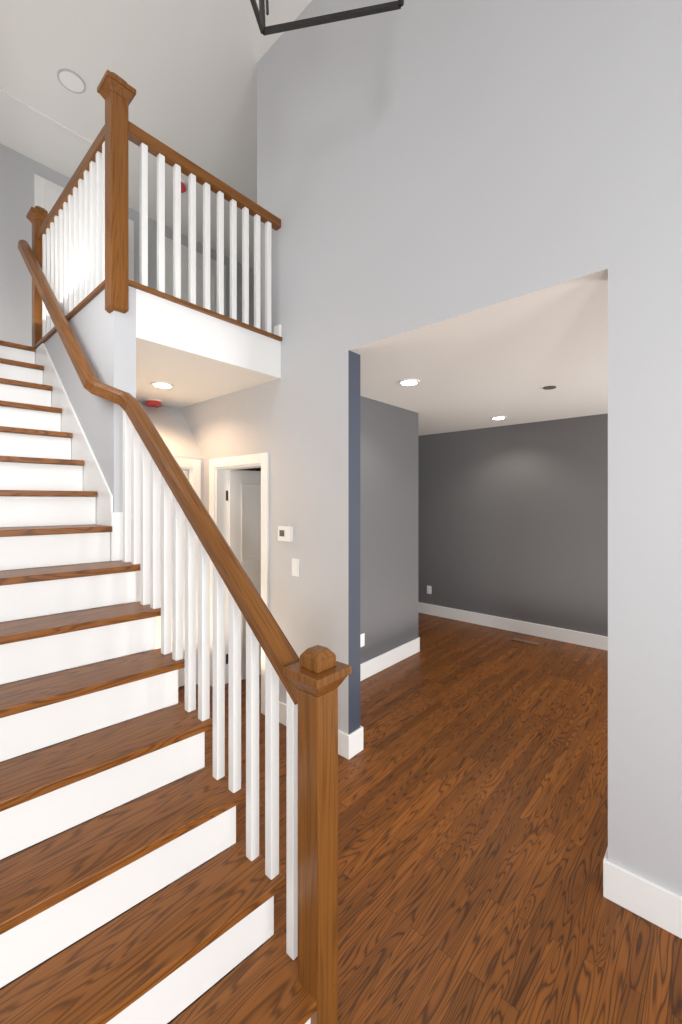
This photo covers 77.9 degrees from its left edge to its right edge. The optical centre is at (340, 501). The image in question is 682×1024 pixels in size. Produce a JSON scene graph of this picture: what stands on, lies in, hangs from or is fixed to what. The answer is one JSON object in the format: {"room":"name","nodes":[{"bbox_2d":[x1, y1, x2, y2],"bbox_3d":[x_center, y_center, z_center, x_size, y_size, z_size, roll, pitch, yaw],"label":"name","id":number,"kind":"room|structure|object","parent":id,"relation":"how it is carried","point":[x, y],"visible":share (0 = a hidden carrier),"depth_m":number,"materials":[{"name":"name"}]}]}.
{"room":"entrance hall","nodes":[
{"label":"entrance hall","id":0,"kind":"room"},
{"bbox_2d":[23,286,135,741],"bbox_3d":[-1.920,0.225,2.960,1.995,2.810,0.115,0,0,42],"label":"wall","id":1,"kind":"structure","parent":0,"point":[106,340],"depth_m":2.34,"materials":[{"name":"grey paint"}]},
{"bbox_2d":[0,143,255,622],"bbox_3d":[-2.585,-0.905,4.915,0.120,5.070,7.340,0,0,42],"label":"wall","id":2,"kind":"structure","parent":0,"point":[18,170],"depth_m":4.18,"materials":[{"name":"grey paint"}]},
{"bbox_2d":[44,185,60,213],"bbox_3d":[-2.736,-2.197,4.580,0.089,2.030,0.800,0,0,42],"label":"door","id":3,"kind":"structure","parent":2,"relation":"in","point":[51,196],"depth_m":4.31,"materials":[{"name":"white wood"}]},
{"bbox_2d":[34,174,133,280],"bbox_3d":[-2.767,-2.237,4.608,0.018,2.115,0.970,0,0,42],"label":"door frame","id":4,"kind":"structure","parent":2,"relation":"attached to","point":[40,183],"depth_m":4.39,"materials":[{"name":"white wood"}]},
{"bbox_2d":[165,242,216,312],"bbox_3d":[-1.904,-2.197,5.514,0.089,2.030,0.800,0,0,42],"label":"door","id":5,"kind":"structure","parent":2,"relation":"in","point":[184,276],"depth_m":5.43,"materials":[{"name":"white wood"}]},
{"bbox_2d":[165,237,225,315],"bbox_3d":[-1.935,-2.237,5.541,0.018,2.115,0.970,0,0,42],"label":"door frame","id":6,"kind":"structure","parent":2,"relation":"attached to","point":[185,248],"depth_m":5.74,"materials":[{"name":"white wood"}]},
{"bbox_2d":[0,0,311,269],"bbox_3d":[0.349,-3.500,2.301,7.980,0.120,7.340,0,0,42],"label":"ceiling","id":7,"kind":"structure","parent":0,"point":[186,70],"depth_m":3.45,"materials":[{"name":"white paint"}]},
{"bbox_2d":[0,90,92,144],"bbox_3d":[-2.783,-3.434,3.618,0.030,0.012,1.800,0,0,42],"label":"trim","id":8,"kind":"structure","parent":7,"relation":"attached to","point":[3,93],"depth_m":3.77,"materials":[{"name":"white wood"}]},
{"bbox_2d":[57,68,85,93],"bbox_3d":[-2.203,-3.435,3.450,0.200,0.010,0.200,0,0,42],"label":"recessed light","id":9,"kind":"object","parent":7,"relation":"in","point":[71,80],"visible":1,"depth_m":3.44,"materials":[{"name":"grey plastic"}]},
{"bbox_2d":[172,180,186,192],"bbox_3d":[-1.751,-3.417,4.574,0.150,0.045,0.150,0,0,42],"label":"smoke detector","id":10,"kind":"object","parent":7,"relation":"attached to","point":[183,186],"visible":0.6,"depth_m":4.56,"materials":[{"name":"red plastic"}]},
{"bbox_2d":[250,0,403,35],"bbox_3d":[-0.089,-2.651,1.365,0.662,1.578,0.662,0,0,10],"label":"chandelier","id":11,"kind":"object","parent":7,"relation":"hanging from","point":[259,13],"visible":1,"depth_m":1.63,"materials":[{"name":"black metal"}]},
{"bbox_2d":[34,289,280,407],"bbox_3d":[-2.125,-1.045,3.286,2.735,0.270,2.220,0,0,42],"label":"ceiling","id":12,"kind":"structure","parent":0,"point":[192,356],"depth_m":2.82,"materials":[{"name":"white paint"}]},
{"bbox_2d":[145,399,162,406],"bbox_3d":[-1.693,-0.887,3.812,0.150,0.045,0.150,0,0,42],"label":"smoke detector","id":13,"kind":"object","parent":12,"relation":"attached to","point":[153,402],"visible":1,"depth_m":3.77,"materials":[{"name":"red plastic"}]},
{"bbox_2d":[26,70,281,348],"bbox_3d":[-1.433,-1.656,3.187,1.673,1.272,1.206,0,0,42],"label":"balcony railing","id":14,"kind":"object","parent":12,"relation":"on","point":[80,240],"visible":0.9,"depth_m":2.58,"materials":[{"name":"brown wood"}]},
{"bbox_2d":[150,382,173,388],"bbox_3d":[-1.394,-0.905,3.291,0.170,0.010,0.170,0,0,42],"label":"recessed light","id":15,"kind":"object","parent":12,"relation":"in","point":[165,385],"visible":0.96,"depth_m":3.28,"materials":[{"name":"white plastic"}]},
{"bbox_2d":[139,401,203,504],"bbox_3d":[-1.801,0.360,3.627,0.575,2.540,1.040,0,0,42],"label":"wall","id":16,"kind":"structure","parent":0,"point":[170,424],"depth_m":3.82,"materials":[{"name":"grey paint"}]},
{"bbox_2d":[154,470,187,686],"bbox_3d":[-1.579,0.674,3.483,0.091,1.895,0.678,0,0,42],"label":"door","id":17,"kind":"structure","parent":16,"relation":"in","point":[181,677],"depth_m":3.62,"materials":[{"name":"white wood"}]},
{"bbox_2d":[175,458,200,684],"bbox_3d":[-1.598,0.630,3.500,0.139,2.000,0.870,0,0,42],"label":"door frame","id":18,"kind":"structure","parent":16,"relation":"attached to","point":[192,467],"depth_m":3.75,"materials":[{"name":"white wood"}]},
{"bbox_2d":[256,411,417,639],"bbox_3d":[-0.215,0.335,5.441,2.720,2.590,0.120,0,0,42],"label":"wall","id":19,"kind":"structure","parent":0,"point":[414,414],"depth_m":4.54,"materials":[{"name":"grey paint"}]},
{"bbox_2d":[0,612,681,1023],"bbox_3d":[0.349,1.660,2.301,7.980,0.060,7.340,0,0,42],"label":"floor","id":20,"kind":"structure","parent":0,"point":[472,810],"depth_m":1.99,"materials":[{"name":"brown wood"}]},
{"bbox_2d":[0,239,350,1023],"bbox_3d":[-1.504,-0.189,1.968,3.210,3.638,1.074,0,0,42],"label":"staircase","id":21,"kind":"structure","parent":20,"relation":"on","point":[200,925],"depth_m":1.46,"materials":[{"name":"brown wood"}]},
{"bbox_2d":[511,637,540,645],"bbox_3d":[2.144,1.626,4.887,0.300,0.007,0.110,0,0,42],"label":"floor vent","id":22,"kind":"object","parent":20,"relation":"in","point":[526,641],"visible":1,"depth_m":4.88,"materials":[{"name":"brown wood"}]},
{"bbox_2d":[360,396,411,663],"bbox_3d":[0.147,0.335,3.893,0.120,2.590,1.710,0,0,42],"label":"wall","id":23,"kind":"structure","parent":0,"point":[388,527],"depth_m":4.13,"materials":[{"name":"grey paint"}]},
{"bbox_2d":[360,633,364,646],"bbox_3d":[0.192,1.270,3.847,0.008,0.116,0.072,0,0,42],"label":"outlet","id":24,"kind":"object","parent":23,"relation":"attached to","point":[362,640],"visible":0.81,"depth_m":3.85,"materials":[{"name":"white plastic"}]},
{"bbox_2d":[360,637,418,680],"bbox_3d":[0.231,1.555,3.886,0.015,0.150,1.810,0,0,42],"label":"baseboard","id":25,"kind":"structure","parent":23,"relation":"attached to","point":[381,662],"depth_m":4.14,"materials":[{"name":"white wood"}]},
{"bbox_2d":[180,0,681,895],"bbox_3d":[0.442,-0.905,2.405,7.740,5.070,0.120,0,0,42],"label":"wall","id":26,"kind":"structure","parent":0,"point":[428,166],"depth_m":2.11,"materials":[{"name":"grey paint"}]},
{"bbox_2d":[209,453,268,714],"bbox_3d":[-0.820,0.630,3.518,0.815,2.000,0.139,0,0,42],"label":"door frame","id":27,"kind":"structure","parent":26,"relation":"attached to","point":[219,468],"depth_m":3.58,"materials":[{"name":"white wood"}]},
{"bbox_2d":[226,470,260,679],"bbox_3d":[-0.758,0.669,3.947,0.177,1.905,0.641,0,0,42],"label":"door","id":28,"kind":"structure","parent":26,"relation":"in","point":[243,495],"depth_m":3.85,"materials":[{"name":"white painted wood"}]},
{"bbox_2d":[278,526,292,541],"bbox_3d":[-0.405,0.235,3.059,0.136,0.106,0.030,0,0,42],"label":"thermostat","id":29,"kind":"object","parent":26,"relation":"attached to","point":[285,533],"visible":0.96,"depth_m":3.04,"materials":[{"name":"white plastic"}]},
{"bbox_2d":[292,558,298,576],"bbox_3d":[-0.325,0.471,3.001,0.076,0.126,0.010,0,0,42],"label":"light switch","id":30,"kind":"object","parent":26,"relation":"attached to","point":[295,567],"visible":1,"depth_m":3.00,"materials":[{"name":"white plastic"}]},
{"bbox_2d":[279,701,354,759],"bbox_3d":[-0.251,1.555,2.932,0.816,0.150,0.015,0,0,42],"label":"baseboard","id":31,"kind":"structure","parent":26,"relation":"attached to","point":[346,743],"depth_m":2.69,"materials":[{"name":"white wood"}]},
{"bbox_2d":[355,726,362,753],"bbox_3d":[-0.105,1.555,2.971,0.650,0.150,0.035,0,0,42],"label":"baseboard","id":32,"kind":"structure","parent":26,"relation":"attached to","point":[359,732],"depth_m":2.74,"materials":[{"name":"white wood"}]},
{"bbox_2d":[603,850,681,938],"bbox_3d":[1.197,1.555,1.644,0.300,0.150,0.018,0,0,42],"label":"baseboard","id":33,"kind":"structure","parent":26,"relation":"attached to","point":[650,901],"depth_m":1.65,"materials":[{"name":"white wood"}]},
{"bbox_2d":[360,282,607,435],"bbox_3d":[1.636,-1.070,3.745,7.740,0.220,3.470,0,0,42],"label":"ceiling","id":34,"kind":"structure","parent":0,"point":[481,373],"depth_m":3.05,"materials":[{"name":"white paint"}]},
{"bbox_2d":[398,379,419,385],"bbox_3d":[0.548,-0.955,3.396,0.170,0.010,0.170,0,0,42],"label":"recessed light","id":35,"kind":"object","parent":34,"relation":"in","point":[408,382],"visible":0.98,"depth_m":3.37,"materials":[{"name":"white plastic"}]},
{"bbox_2d":[491,416,506,419],"bbox_3d":[1.810,-0.955,4.843,0.170,0.010,0.170,0,0,42],"label":"recessed light","id":36,"kind":"object","parent":34,"relation":"in","point":[498,417],"visible":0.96,"depth_m":4.83,"materials":[{"name":"white plastic"}]},
{"bbox_2d":[543,386,555,389],"bbox_3d":[1.757,-0.956,3.551,0.100,0.008,0.100,0,0,42],"label":"ceiling vent","id":37,"kind":"object","parent":34,"relation":"in","point":[549,387],"visible":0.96,"depth_m":3.54,"materials":[{"name":"grey metal"}]},
{"bbox_2d":[418,413,607,636],"bbox_3d":[2.671,0.335,4.907,7.740,2.590,0.120,0,0,42],"label":"wall","id":38,"kind":"structure","parent":0,"point":[512,521],"depth_m":5.22,"materials":[{"name":"grey paint"}]},
{"bbox_2d":[427,586,430,593],"bbox_3d":[1.269,1.275,6.069,0.072,0.116,0.008,0,0,42],"label":"outlet","id":39,"kind":"object","parent":38,"relation":"attached to","point":[428,589],"visible":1,"depth_m":6.07,"materials":[{"name":"white plastic"}]},
{"bbox_2d":[418,602,607,650],"bbox_3d":[2.625,1.555,4.856,7.740,0.150,0.015,0,0,42],"label":"baseboard","id":40,"kind":"structure","parent":38,"relation":"attached to","point":[549,632],"depth_m":5.22,"materials":[{"name":"white wood"}]}
]}

